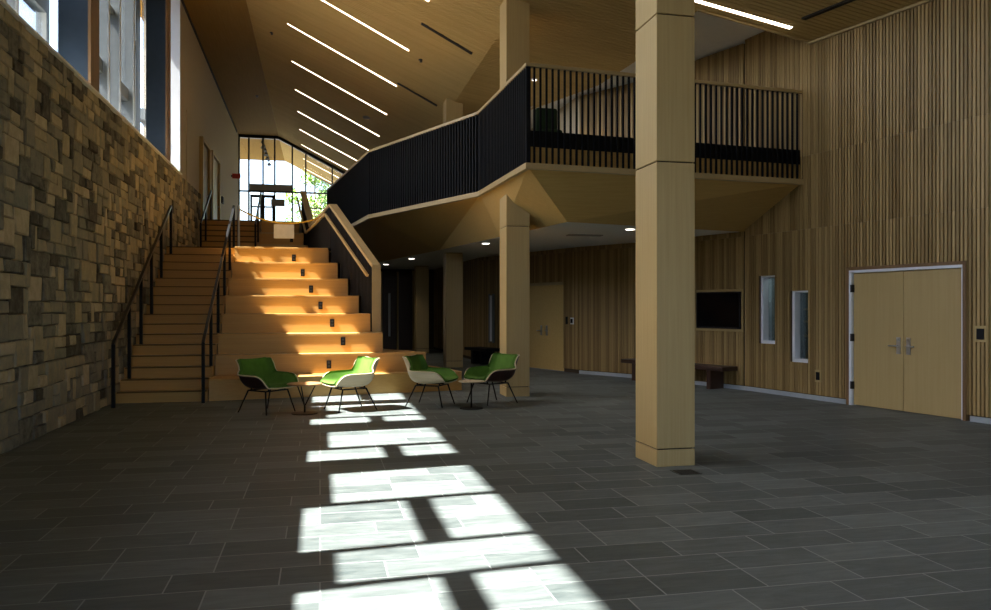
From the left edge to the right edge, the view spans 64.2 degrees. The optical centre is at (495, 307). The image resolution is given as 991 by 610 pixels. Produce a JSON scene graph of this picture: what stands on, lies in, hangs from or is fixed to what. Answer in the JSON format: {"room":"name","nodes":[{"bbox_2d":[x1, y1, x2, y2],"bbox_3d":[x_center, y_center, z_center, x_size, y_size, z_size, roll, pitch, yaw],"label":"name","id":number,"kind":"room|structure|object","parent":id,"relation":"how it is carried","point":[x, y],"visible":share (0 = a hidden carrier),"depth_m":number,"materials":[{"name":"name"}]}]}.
{"room":"building lobby","nodes":[
{"label":"building lobby","id":0,"kind":"room"},
{"bbox_2d":[0,4,200,453],"bbox_3d":[-5.565,-0.824,8.701,0.608,4.752,27.402,0,0,-13],"label":"wall","id":1,"kind":"structure","parent":0,"point":[85,201],"depth_m":10.35,"materials":[{"name":"stone"}]},
{"bbox_2d":[5,0,170,161],"bbox_3d":[-5.322,-5.660,7.115,0.795,4.860,24.200,0,0,-13],"label":"window","id":2,"kind":"structure","parent":1,"relation":"in","point":[100,39],"depth_m":15.73,"materials":[{"name":"clear glass"}]},
{"bbox_2d":[0,0,181,174],"bbox_3d":[-5.225,-3.215,7.137,0.635,0.030,24.200,0,0,-13],"label":"ledge","id":3,"kind":"object","parent":1,"relation":"on","point":[3,3],"visible":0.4,"depth_m":10.84,"materials":[{"name":"grey stone"}]},
{"bbox_2d":[180,0,237,219],"bbox_3d":[-10.118,-3.270,28.023,0.600,9.640,18.700,0,0,-13],"label":"wall","id":4,"kind":"structure","parent":0,"point":[209,118],"depth_m":24.11,"materials":[{"name":"paint"}]},
{"bbox_2d":[171,0,179,170],"bbox_3d":[-7.821,-5.660,18.929,0.500,4.860,0.050,0,0,-13],"label":"trim","id":5,"kind":"structure","parent":4,"relation":"attached to","point":[175,4],"depth_m":18.94,"materials":[{"name":"white paint"}]},
{"bbox_2d":[186,110,188,182],"bbox_3d":[-8.369,-4.375,21.445,0.023,1.950,0.300,0,0,-13],"label":"trim","id":6,"kind":"structure","parent":4,"relation":"attached to","point":[187,112],"depth_m":21.42,"materials":[{"name":"paint"}]},
{"bbox_2d":[199,136,210,218],"bbox_3d":[-9.094,-3.890,24.742,0.130,2.600,1.790,0,0,-13],"label":"door","id":7,"kind":"structure","parent":4,"relation":"in","point":[204,148],"depth_m":24.71,"materials":[{"name":"brown wood"}]},
{"bbox_2d":[181,0,236,131],"bbox_3d":[-9.845,-8.000,27.776,0.030,0.090,16.501,0,0,-13],"label":"trim","id":8,"kind":"structure","parent":4,"relation":"attached to","point":[182,1],"depth_m":25.09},
{"bbox_2d":[211,150,220,219],"bbox_3d":[-9.705,-3.930,27.346,0.130,2.680,2.040,0,0,-13],"label":"door","id":9,"kind":"structure","parent":4,"relation":"in","point":[215,161],"depth_m":27.56,"materials":[{"name":"brown wood"}]},
{"bbox_2d":[231,174,240,178],"bbox_3d":[-10.989,-5.580,33.417,0.400,0.200,0.050,0,0,-13],"label":"exit sign","id":10,"kind":"object","parent":4,"relation":"attached to","point":[235,176],"visible":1,"depth_m":33.41,"materials":[{"name":"red plastic"}]},
{"bbox_2d":[141,0,284,160],"bbox_3d":[-7.718,-8.265,19.132,2.970,0.350,49.300,0,0,-13],"label":"ceiling","id":11,"kind":"structure","parent":0,"point":[224,29],"depth_m":26.46,"materials":[{"name":"brown wood"}]},
{"bbox_2d":[261,141,271,165],"bbox_3d":[-11.675,-7.870,40.277,0.234,0.441,5.300,0,0,-13],"label":"track light","id":12,"kind":"object","parent":11,"relation":"attached to","point":[265,149],"visible":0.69,"depth_m":39.82,"materials":[{"name":"black metal"}]},
{"bbox_2d":[238,134,344,220],"bbox_3d":[-8.502,-5.340,37.652,7.192,5.500,0.200,0,0,-13],"label":"window","id":13,"kind":"structure","parent":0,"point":[274,188],"depth_m":37.15,"materials":[{"name":"clear glass"}]},
{"bbox_2d":[250,194,273,221],"bbox_3d":[-10.925,-3.955,37.004,1.080,2.690,0.045,0,0,-13],"label":"door","id":14,"kind":"structure","parent":13,"relation":"attached to","point":[251,195],"depth_m":37.00,"materials":[{"name":"brown metal"}]},
{"bbox_2d":[271,199,284,205],"bbox_3d":[-10.223,-4.945,37.116,0.620,0.330,0.020,0,0,-13],"label":"door sign","id":15,"kind":"object","parent":14,"relation":"attached to","point":[274,202],"visible":1,"depth_m":37.11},
{"bbox_2d":[299,223,301,232],"bbox_3d":[-4.059,-2.495,25.052,10.061,0.190,27.531,0,0,-19],"label":"floor","id":16,"kind":"structure","parent":0,"point":[300,224],"depth_m":24.00,"materials":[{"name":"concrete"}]},
{"bbox_2d":[535,108,561,132],"bbox_3d":[0.900,-3.015,13.517,0.380,0.850,0.500,0,0,-13],"label":"armchair","id":17,"kind":"object","parent":16,"relation":"on","point":[536,109],"visible":0.26,"depth_m":13.55,"materials":[{"name":"green fabric"}]},
{"bbox_2d":[327,62,802,227],"bbox_3d":[-1.675,-2.925,17.715,4.648,1.610,15.581,0,0,-43],"label":"balcony railing","id":18,"kind":"object","parent":16,"relation":"on","point":[470,156],"visible":0.84,"depth_m":13.37,"materials":[{"name":"black metal"}]},
{"bbox_2d":[246,0,503,184],"bbox_3d":[-3.666,-6.905,20.032,5.330,3.070,49.300,0,0,-13],"label":"ceiling","id":19,"kind":"structure","parent":0,"point":[445,69],"depth_m":21.40,"materials":[{"name":"brown wood"}]},
{"bbox_2d":[301,144,347,169],"bbox_3d":[-7.547,-6.813,36.738,2.900,1.518,0.086,0,0,-13],"label":"strip light","id":20,"kind":"object","parent":19,"relation":"hanging from","point":[301,144],"visible":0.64,"depth_m":36.64,"materials":[{"name":"white plastic"}]},
{"bbox_2d":[299,129,356,160],"bbox_3d":[-6.864,-6.813,33.663,2.900,1.518,0.086,0,0,-13],"label":"strip light","id":21,"kind":"object","parent":19,"relation":"hanging from","point":[299,129],"visible":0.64,"depth_m":33.59,"materials":[{"name":"white plastic"}]},
{"bbox_2d":[297,111,367,149],"bbox_3d":[-6.181,-6.813,30.588,2.900,1.518,0.086,0,0,-13],"label":"strip light","id":22,"kind":"object","parent":19,"relation":"hanging from","point":[297,111],"visible":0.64,"depth_m":30.54,"materials":[{"name":"white plastic"}]},
{"bbox_2d":[295,89,378,135],"bbox_3d":[-5.508,-6.813,27.561,2.900,1.518,0.086,0,0,-13],"label":"strip light","id":23,"kind":"object","parent":19,"relation":"hanging from","point":[295,89],"visible":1,"depth_m":27.55,"materials":[{"name":"white plastic"}]},
{"bbox_2d":[291,60,386,114],"bbox_3d":[-4.814,-6.813,24.438,2.900,1.518,0.086,0,0,-13],"label":"strip light","id":24,"kind":"object","parent":19,"relation":"hanging from","point":[291,60],"visible":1,"depth_m":24.42,"materials":[{"name":"white plastic"}]},
{"bbox_2d":[287,23,396,85],"bbox_3d":[-4.109,-6.813,21.265,2.900,1.518,0.086,0,0,-13],"label":"strip light","id":25,"kind":"object","parent":19,"relation":"hanging from","point":[287,23],"visible":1,"depth_m":21.26,"materials":[{"name":"white plastic"}]},
{"bbox_2d":[322,0,408,50],"bbox_3d":[-3.448,-6.813,18.288,2.900,1.518,0.086,0,0,-13],"label":"strip light","id":26,"kind":"object","parent":19,"relation":"hanging from","point":[330,4],"visible":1,"depth_m":18.38,"materials":[{"name":"white plastic"}]},
{"bbox_2d":[397,83,436,106],"bbox_3d":[-2.122,-5.803,21.450,1.080,0.589,0.124,0,0,-13],"label":"ceiling vent","id":27,"kind":"object","parent":19,"relation":"in","point":[415,93],"visible":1,"depth_m":21.44,"materials":[{"name":"black metal"}]},
{"bbox_2d":[421,23,472,54],"bbox_3d":[-1.039,-5.767,16.897,1.100,0.599,0.124,0,0,-13],"label":"ceiling vent","id":28,"kind":"object","parent":19,"relation":"in","point":[422,24],"visible":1,"depth_m":16.88,"materials":[{"name":"black metal"}]},
{"bbox_2d":[329,252,433,349],"bbox_3d":[-4.087,-0.450,29.465,4.200,4.000,0.300,0,0,-13],"label":"wall","id":29,"kind":"structure","parent":0,"point":[385,272],"depth_m":29.49,"materials":[{"name":"black"}]},
{"bbox_2d":[381,271,395,349],"bbox_3d":[-3.982,0.100,29.294,0.550,2.900,0.080,0,0,-13],"label":"door","id":30,"kind":"structure","parent":29,"relation":"in","point":[388,283],"depth_m":29.27,"materials":[{"name":"brown wood"}]},
{"bbox_2d":[397,272,411,349],"bbox_3d":[-3.358,0.100,29.432,0.630,2.900,0.080,0,0,-13],"label":"door","id":31,"kind":"structure","parent":29,"relation":"in","point":[404,283],"depth_m":29.40,"materials":[{"name":"brown wood"}]},
{"bbox_2d":[412,270,413,349],"bbox_3d":[-3.054,0.075,29.469,0.100,2.950,0.140,0,0,-13],"label":"trim","id":32,"kind":"structure","parent":29,"relation":"attached to","point":[412,270],"depth_m":29.39,"materials":[{"name":"brown wood"}]},
{"bbox_2d":[434,258,478,358],"bbox_3d":[-1.290,-0.450,26.197,0.235,4.000,7.305,0,0,-15],"label":"wall","id":33,"kind":"structure","parent":0,"point":[470,267],"depth_m":24.21,"materials":[{"name":"brown wood"}]},
{"bbox_2d":[0,349,990,609],"bbox_3d":[0.912,1.675,13.878,16.200,0.250,35.300,0,0,-13],"label":"floor","id":34,"kind":"structure","parent":0,"point":[545,500],"depth_m":6.08,"materials":[{"name":"tile"}]},
{"bbox_2d":[115,246,234,403],"bbox_3d":[-5.969,0.109,15.206,1.418,2.882,4.624,0,0,-13],"label":"staircase","id":35,"kind":"structure","parent":34,"relation":"on","point":[166,367],"depth_m":14.55,"materials":[{"name":"brown wood"}]},
{"bbox_2d":[111,205,171,407],"bbox_3d":[-6.454,-0.331,14.620,0.050,3.762,4.907,0,0,-13],"label":"handrail","id":36,"kind":"object","parent":35,"relation":"attached to","point":[127,314],"visible":0.94,"depth_m":14.13,"materials":[{"name":"black metal"}]},
{"bbox_2d":[201,205,234,402],"bbox_3d":[-5.276,-0.361,15.173,0.050,3.821,4.738,0,0,-13],"label":"handrail","id":37,"kind":"object","parent":35,"relation":"attached to","point":[209,322],"visible":0.91,"depth_m":14.75,"materials":[{"name":"black metal"}]},
{"bbox_2d":[235,357,298,415],"bbox_3d":[-3.410,1.154,11.780,0.772,0.800,0.759,0,0,33],"label":"lounge chair","id":38,"kind":"object","parent":34,"relation":"on","point":[258,374],"visible":0.92,"depth_m":11.85,"materials":[{"name":"green fabric"}]},
{"bbox_2d":[237,357,297,387],"bbox_3d":[-3.400,0.971,11.774,0.748,0.435,0.711,0,0,33],"label":"cushion","id":39,"kind":"object","parent":38,"relation":"on","point":[262,372],"depth_m":11.90,"materials":[{"name":"green fabric"}]},
{"bbox_2d":[287,382,321,414],"bbox_3d":[-2.802,1.327,11.598,0.510,0.447,0.510,0,0,-13],"label":"side table","id":40,"kind":"object","parent":34,"relation":"on","point":[297,384],"visible":1,"depth_m":11.54,"materials":[{"name":"brown wood"}]},
{"bbox_2d":[209,247,461,400],"bbox_3d":[-3.106,0.110,15.848,4.410,2.880,4.611,0,0,-13],"label":"tiers","id":41,"kind":"object","parent":34,"relation":"on","point":[271,311],"visible":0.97,"depth_m":14.94,"materials":[{"name":"brown wood"}]},
{"bbox_2d":[309,285,312,292],"bbox_3d":[-3.806,-0.390,16.304,0.084,0.150,0.016,0,0,-13],"label":"outlet","id":42,"kind":"object","parent":41,"relation":"attached to","point":[310,286],"visible":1,"depth_m":16.30,"materials":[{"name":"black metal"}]},
{"bbox_2d":[318,302,322,308],"bbox_3d":[-3.495,-0.050,15.779,0.084,0.150,0.016,0,0,-13],"label":"outlet","id":43,"kind":"object","parent":41,"relation":"attached to","point":[320,304],"visible":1,"depth_m":15.77,"materials":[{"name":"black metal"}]},
{"bbox_2d":[327,360,330,368],"bbox_3d":[-3.038,1.030,14.411,0.084,0.150,0.016,0,0,-13],"label":"outlet","id":44,"kind":"object","parent":41,"relation":"attached to","point":[328,361],"visible":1,"depth_m":14.41,"materials":[{"name":"black plastic"}]},
{"bbox_2d":[330,319,333,326],"bbox_3d":[-3.155,0.290,15.261,0.084,0.150,0.016,0,0,-13],"label":"outlet","id":45,"kind":"object","parent":41,"relation":"attached to","point":[331,320],"visible":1,"depth_m":15.25,"materials":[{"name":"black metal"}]},
{"bbox_2d":[296,191,380,331],"bbox_3d":[-4.276,-1.529,19.495,0.653,3.993,9.183,0,0,-22],"label":"guard","id":46,"kind":"object","parent":41,"relation":"on","point":[333,231],"visible":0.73,"depth_m":16.56,"materials":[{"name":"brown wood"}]},
{"bbox_2d":[341,337,344,344],"bbox_3d":[-2.843,0.620,14.736,0.084,0.150,0.016,0,0,-13],"label":"outlet","id":47,"kind":"object","parent":41,"relation":"attached to","point":[342,338],"visible":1,"depth_m":14.73,"materials":[{"name":"black plastic"}]},
{"bbox_2d":[320,356,379,412],"bbox_3d":[-2.214,1.154,12.067,0.772,0.800,0.759,0,0,-35],"label":"lounge chair","id":48,"kind":"object","parent":34,"relation":"on","point":[362,373],"visible":0.97,"depth_m":11.98,"materials":[{"name":"green fabric"}]},
{"bbox_2d":[320,356,377,385],"bbox_3d":[-2.224,0.971,12.060,0.748,0.435,0.711,0,0,-35],"label":"cushion","id":49,"kind":"object","parent":48,"relation":"on","point":[362,373],"depth_m":11.98,"materials":[{"name":"green fabric"}]},
{"bbox_2d":[414,266,428,352],"bbox_3d":[-2.549,-0.050,27.245,0.440,3.200,0.500,0,0,-13],"label":"column","id":50,"kind":"structure","parent":34,"relation":"on","point":[421,273],"depth_m":27.01,"materials":[{"name":"brown wood"}]},
{"bbox_2d":[402,354,458,407],"bbox_3d":[-1.038,1.154,12.588,0.772,0.800,0.759,0,0,17],"label":"lounge chair","id":51,"kind":"object","parent":34,"relation":"on","point":[418,370],"visible":1,"depth_m":12.42,"materials":[{"name":"green fabric"}]},
{"bbox_2d":[404,354,458,381],"bbox_3d":[-1.027,0.971,12.584,0.748,0.435,0.711,0,0,17],"label":"cushion","id":52,"kind":"object","parent":51,"relation":"on","point":[418,370],"depth_m":12.42,"materials":[{"name":"green fabric"}]},
{"bbox_2d":[443,98,462,367],"bbox_3d":[-1.118,-1.950,20.803,0.440,7.000,0.500,0,0,-13],"label":"column","id":53,"kind":"structure","parent":34,"relation":"on","point":[452,110],"depth_m":20.57,"materials":[{"name":"brown wood"}]},
{"bbox_2d":[458,380,483,409],"bbox_3d":[-0.372,1.336,12.189,0.400,0.428,0.400,0,0,-13],"label":"side table","id":54,"kind":"object","parent":34,"relation":"on","point":[471,407],"visible":1,"depth_m":12.15,"materials":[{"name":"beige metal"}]},
{"bbox_2d":[464,347,499,364],"bbox_3d":[-0.353,1.325,21.920,0.490,0.450,1.217,0,0,-32],"label":"bench","id":55,"kind":"object","parent":34,"relation":"on","point":[481,355],"visible":0.82,"depth_m":21.68,"materials":[{"name":"black metal"}]},
{"bbox_2d":[464,353,519,405],"bbox_3d":[-0.055,1.154,12.928,0.772,0.800,0.759,0,0,-39],"label":"lounge chair","id":56,"kind":"object","parent":34,"relation":"on","point":[501,367],"visible":0.94,"depth_m":12.96,"materials":[{"name":"green fabric"}]},
{"bbox_2d":[464,353,516,380],"bbox_3d":[-0.065,0.971,12.920,0.748,0.435,0.711,0,0,-39],"label":"cushion","id":57,"kind":"object","parent":56,"relation":"on","point":[501,367],"depth_m":13.00,"materials":[{"name":"green fabric"}]},
{"bbox_2d":[500,0,529,396],"bbox_3d":[0.337,-1.950,14.068,0.420,7.000,0.520,0,0,-13],"label":"column","id":58,"kind":"structure","parent":34,"relation":"on","point":[514,14],"depth_m":13.82,"materials":[{"name":"brown wood"}]},
{"bbox_2d":[636,0,694,466],"bbox_3d":[1.709,-1.940,7.996,0.405,6.980,0.530,0,0,-13],"label":"column","id":59,"kind":"structure","parent":34,"relation":"on","point":[665,34],"depth_m":7.76,"materials":[{"name":"brown wood"}]},
{"bbox_2d":[621,358,737,388],"bbox_3d":[3.664,1.330,16.098,0.420,0.440,2.860,0,0,-32],"label":"bench","id":60,"kind":"object","parent":34,"relation":"on","point":[715,373],"visible":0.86,"depth_m":15.15,"materials":[{"name":"brown wood"}]},
{"bbox_2d":[670,469,701,474],"bbox_3d":[1.796,1.546,7.457,0.220,0.006,0.220,0,0,-13],"label":"floor vent","id":61,"kind":"object","parent":34,"relation":"in","point":[681,471],"visible":1,"depth_m":7.44,"materials":[{"name":"brown metal"}]},
{"bbox_3d":[-6.267,0.110,20.555,3.720,2.880,5.950,0,0,-13],"label":"landing","id":62,"kind":"object","parent":34,"relation":"on","visible":0},
{"bbox_2d":[199,219,260,246],"bbox_3d":[-7.694,-1.961,22.505,1.780,1.262,2.124,0,0,-13],"label":"staircase","id":63,"kind":"structure","parent":62,"relation":"on","point":[216,229],"depth_m":22.65,"materials":[{"name":"brown wood"}]},
{"bbox_2d":[200,190,211,246],"bbox_3d":[-8.150,-2.401,22.252,0.050,2.142,2.144,0,0,-13],"label":"handrail","id":64,"kind":"object","parent":63,"relation":"attached to","point":[210,193],"visible":0.87,"depth_m":22.14,"materials":[{"name":"black metal"}]},
{"bbox_2d":[254,192,261,246],"bbox_3d":[-6.773,-2.401,22.558,0.050,2.142,2.144,0,0,-13],"label":"handrail","id":65,"kind":"object","parent":63,"relation":"attached to","point":[260,195],"visible":0.91,"depth_m":22.45,"materials":[{"name":"black metal"}]},
{"bbox_2d":[237,205,239,246],"bbox_3d":[-5.823,-1.835,17.913,0.280,1.010,0.280,0,0,-13],"label":"stanchion","id":66,"kind":"object","parent":62,"relation":"on","point":[238,206],"visible":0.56,"depth_m":17.89,"materials":[{"name":"metal"}]},
{"bbox_2d":[239,209,320,223],"bbox_3d":[-4.851,-2.092,18.053,1.982,0.346,0.036,0,0,-8],"label":"rope","id":67,"kind":"object","parent":66,"relation":"attached to","point":[239,209],"visible":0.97,"depth_m":18.04,"materials":[{"name":"yellow fabric"}]},
{"bbox_2d":[274,224,293,238],"bbox_3d":[-4.834,-1.750,18.049,0.450,0.320,0.015,0,0,-13],"label":"card","id":68,"kind":"object","parent":67,"relation":"hanging from","point":[280,230],"visible":1,"depth_m":18.04,"materials":[{"name":"beige paper"}]},
{"bbox_2d":[257,221,307,247],"bbox_3d":[-6.118,-1.960,22.861,1.370,1.260,2.112,0,0,-13],"label":"tiers","id":69,"kind":"object","parent":62,"relation":"on","point":[266,236],"visible":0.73,"depth_m":22.73,"materials":[{"name":"brown wood"}]},
{"bbox_2d":[479,247,578,372],"bbox_3d":[0.846,-0.450,20.713,0.235,4.000,4.636,0,0,-32],"label":"wall","id":70,"kind":"structure","parent":0,"point":[557,265],"depth_m":19.68,"materials":[{"name":"brown wood"}]},
{"bbox_2d":[488,294,494,342],"bbox_3d":[-0.111,0.290,22.026,0.025,1.360,0.296,0,0,-32],"label":"window","id":71,"kind":"structure","parent":70,"relation":"in","point":[491,298],"depth_m":22.02,"materials":[{"name":"grey glass"}]},
{"bbox_2d":[530,282,563,370],"bbox_3d":[1.142,0.450,20.075,0.121,2.180,2.011,0,0,-32],"label":"door","id":72,"kind":"structure","parent":70,"relation":"in","point":[546,299],"depth_m":19.86,"materials":[{"name":"brown wood"}]},
{"bbox_2d":[531,95,580,133],"bbox_3d":[-0.694,-3.950,28.948,0.200,2.800,21.213,0,0,-15],"label":"wall","id":73,"kind":"structure","parent":0,"point":[573,100],"depth_m":19.42,"materials":[{"name":"paint"}]},
{"bbox_2d":[329,169,797,269],"bbox_3d":[-1.038,-1.820,21.200,5.716,0.760,19.316,0,0,-27],"label":"ceiling","id":74,"kind":"structure","parent":0,"point":[550,198],"depth_m":14.37,"materials":[{"name":"brown wood"}]},
{"bbox_2d":[566,234,602,236],"bbox_3d":[1.758,-1.435,15.603,0.700,0.021,0.200,0,0,-13],"label":"ceiling vent","id":75,"kind":"object","parent":74,"relation":"in","point":[568,234],"visible":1,"depth_m":15.53,"materials":[{"name":"grey metal"}]},
{"bbox_2d":[579,83,634,373],"bbox_3d":[2.612,-1.725,18.150,0.235,6.550,1.645,0,0,-43],"label":"wall","id":76,"kind":"structure","parent":0,"point":[606,272],"depth_m":18.04,"materials":[{"name":"brown wood"}]},
{"bbox_2d":[579,370,631,377],"bbox_3d":[2.544,1.512,18.087,0.022,0.075,1.645,0,0,-43],"label":"baseboard","id":77,"kind":"structure","parent":76,"relation":"attached to","point":[580,371],"depth_m":18.10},
{"bbox_2d":[531,11,763,128],"bbox_3d":[2.665,-5.200,26.970,7.100,0.300,28.500,0,0,-13],"label":"ceiling","id":78,"kind":"structure","parent":0,"point":[713,34],"depth_m":14.80,"materials":[{"name":"white paint"}]},
{"bbox_2d":[440,0,922,124],"bbox_3d":[3.396,-4.817,18.681,7.872,1.706,43.000,0,0,-13],"label":"ceiling","id":79,"kind":"structure","parent":0,"point":[589,34],"depth_m":14.38,"materials":[{"name":"brown wood"}]},
{"bbox_2d":[695,0,793,28],"bbox_3d":[3.567,-4.863,12.716,2.680,0.520,0.109,0,0,-13],"label":"strip light","id":80,"kind":"object","parent":79,"relation":"attached to","point":[704,2],"visible":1,"depth_m":12.80,"materials":[{"name":"white plastic"}]},
{"bbox_2d":[801,0,855,19],"bbox_3d":[5.440,-4.574,11.425,0.090,0.119,2.601,0,0,-24],"label":"ceiling vent","id":81,"kind":"object","parent":79,"relation":"in","point":[844,2],"visible":1,"depth_m":12.15,"materials":[{"name":"black metal"}]},
{"bbox_2d":[635,44,744,385],"bbox_3d":[3.983,-1.725,16.253,0.235,6.550,3.024,0,0,-32],"label":"wall","id":82,"kind":"structure","parent":0,"point":[719,258],"depth_m":15.41,"materials":[{"name":"brown wood"}]},
{"bbox_2d":[695,381,743,389],"bbox_3d":[3.904,1.512,16.203,0.022,0.075,3.024,0,0,-32],"label":"baseboard","id":83,"kind":"structure","parent":82,"relation":"attached to","point":[739,387],"depth_m":15.24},
{"bbox_2d":[696,289,743,331],"bbox_3d":[4.340,0.045,15.398,0.064,0.810,1.185,0,0,-32],"label":"television","id":84,"kind":"object","parent":82,"relation":"attached to","point":[722,309],"visible":1,"depth_m":15.31,"materials":[{"name":"black glass"}]},
{"bbox_2d":[697,293,738,326],"bbox_3d":[4.321,0.040,15.383,0.004,0.640,1.050,0,0,-32],"label":"screen","id":85,"kind":"object","parent":84,"relation":"on","point":[713,309],"depth_m":15.37,"materials":[{"name":"black glass"}]},
{"bbox_2d":[772,277,807,358],"bbox_3d":[5.988,0.175,14.333,1.460,2.750,2.551,0,0,-24],"label":"wall","id":86,"kind":"structure","parent":0,"point":[805,295],"depth_m":15.61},
{"bbox_2d":[745,0,990,420],"bbox_3d":[8.359,-1.825,6.764,0.235,6.750,17.879,0,0,-24],"label":"wall","id":87,"kind":"structure","parent":0,"point":[897,107],"depth_m":12.37,"materials":[{"name":"brown wood"}]},
{"bbox_2d":[698,9,808,42],"bbox_3d":[4.334,-4.807,13.178,2.084,0.631,0.050,0,0,-13],"label":"trim","id":88,"kind":"structure","parent":87,"relation":"attached to","point":[699,10],"depth_m":13.16,"materials":[{"name":"brown wood"}]},
{"bbox_2d":[761,275,774,343],"bbox_3d":[5.057,0.030,14.393,0.200,1.240,0.397,0,0,-24],"label":"window","id":89,"kind":"structure","parent":87,"relation":"in","point":[766,281],"depth_m":14.52,"materials":[{"name":"clear glass"}]},
{"bbox_2d":[792,290,807,362],"bbox_3d":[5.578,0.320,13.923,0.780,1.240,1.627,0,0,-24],"label":"window","id":90,"kind":"structure","parent":87,"relation":"in","point":[797,296],"depth_m":13.81,"materials":[{"name":"clear glass"}]},
{"bbox_2d":[815,370,821,381],"bbox_3d":[5.415,1.140,13.244,0.050,0.200,0.120,0,0,-24],"label":"wall outlet","id":91,"kind":"object","parent":87,"relation":"attached to","point":[818,373],"visible":1,"depth_m":13.21,"materials":[{"name":"black plastic"}]},
{"bbox_2d":[744,386,990,423],"bbox_3d":[8.273,1.512,6.727,0.022,0.075,17.879,0,0,-24],"label":"baseboard","id":92,"kind":"structure","parent":87,"relation":"attached to","point":[777,392],"depth_m":13.41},
{"bbox_2d":[808,0,933,44],"bbox_3d":[8.554,-4.211,5.962,0.050,0.598,16.230,0,0,-24],"label":"trim","id":93,"kind":"structure","parent":87,"relation":"attached to","point":[917,4],"depth_m":12.21,"materials":[{"name":"brown wood"}]},
{"bbox_2d":[846,261,967,420],"bbox_3d":[6.163,0.450,11.814,0.311,2.200,2.036,0,0,-24],"label":"door","id":94,"kind":"structure","parent":87,"relation":"in","point":[906,324],"depth_m":11.69,"materials":[{"name":"brown wood"}]},
{"bbox_2d":[975,326,986,341],"bbox_3d":[6.546,0.350,10.647,0.050,0.220,0.170,0,0,-24],"label":"card reader","id":95,"kind":"object","parent":87,"relation":"attached to","point":[980,331],"visible":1,"depth_m":10.63,"materials":[{"name":"black plastic"}]},
{"label":"outside","id":96,"kind":"structure","parent":0,"visible":0},
{"bbox_3d":[-14.501,-2.365,88.332,90.000,0.350,101.250,0,0,-13],"label":"ground","id":97,"kind":"structure","parent":96,"visible":0},
{"bbox_2d":[283,170,329,221],"bbox_3d":[-11.882,-6.170,50.724,3.324,7.268,3.020,0,0,34],"label":"tree","id":98,"kind":"object","parent":97,"relation":"on","point":[311,199],"visible":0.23,"depth_m":50.63,"materials":[{"name":"green plant"}]},
{"bbox_2d":[310,190,326,211],"bbox_3d":[-12.025,-5.903,58.287,5.498,6.734,4.710,0,0,27],"label":"tree","id":99,"kind":"object","parent":97,"relation":"on","point":[322,190],"visible":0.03,"depth_m":58.00,"materials":[{"name":"green plant"}]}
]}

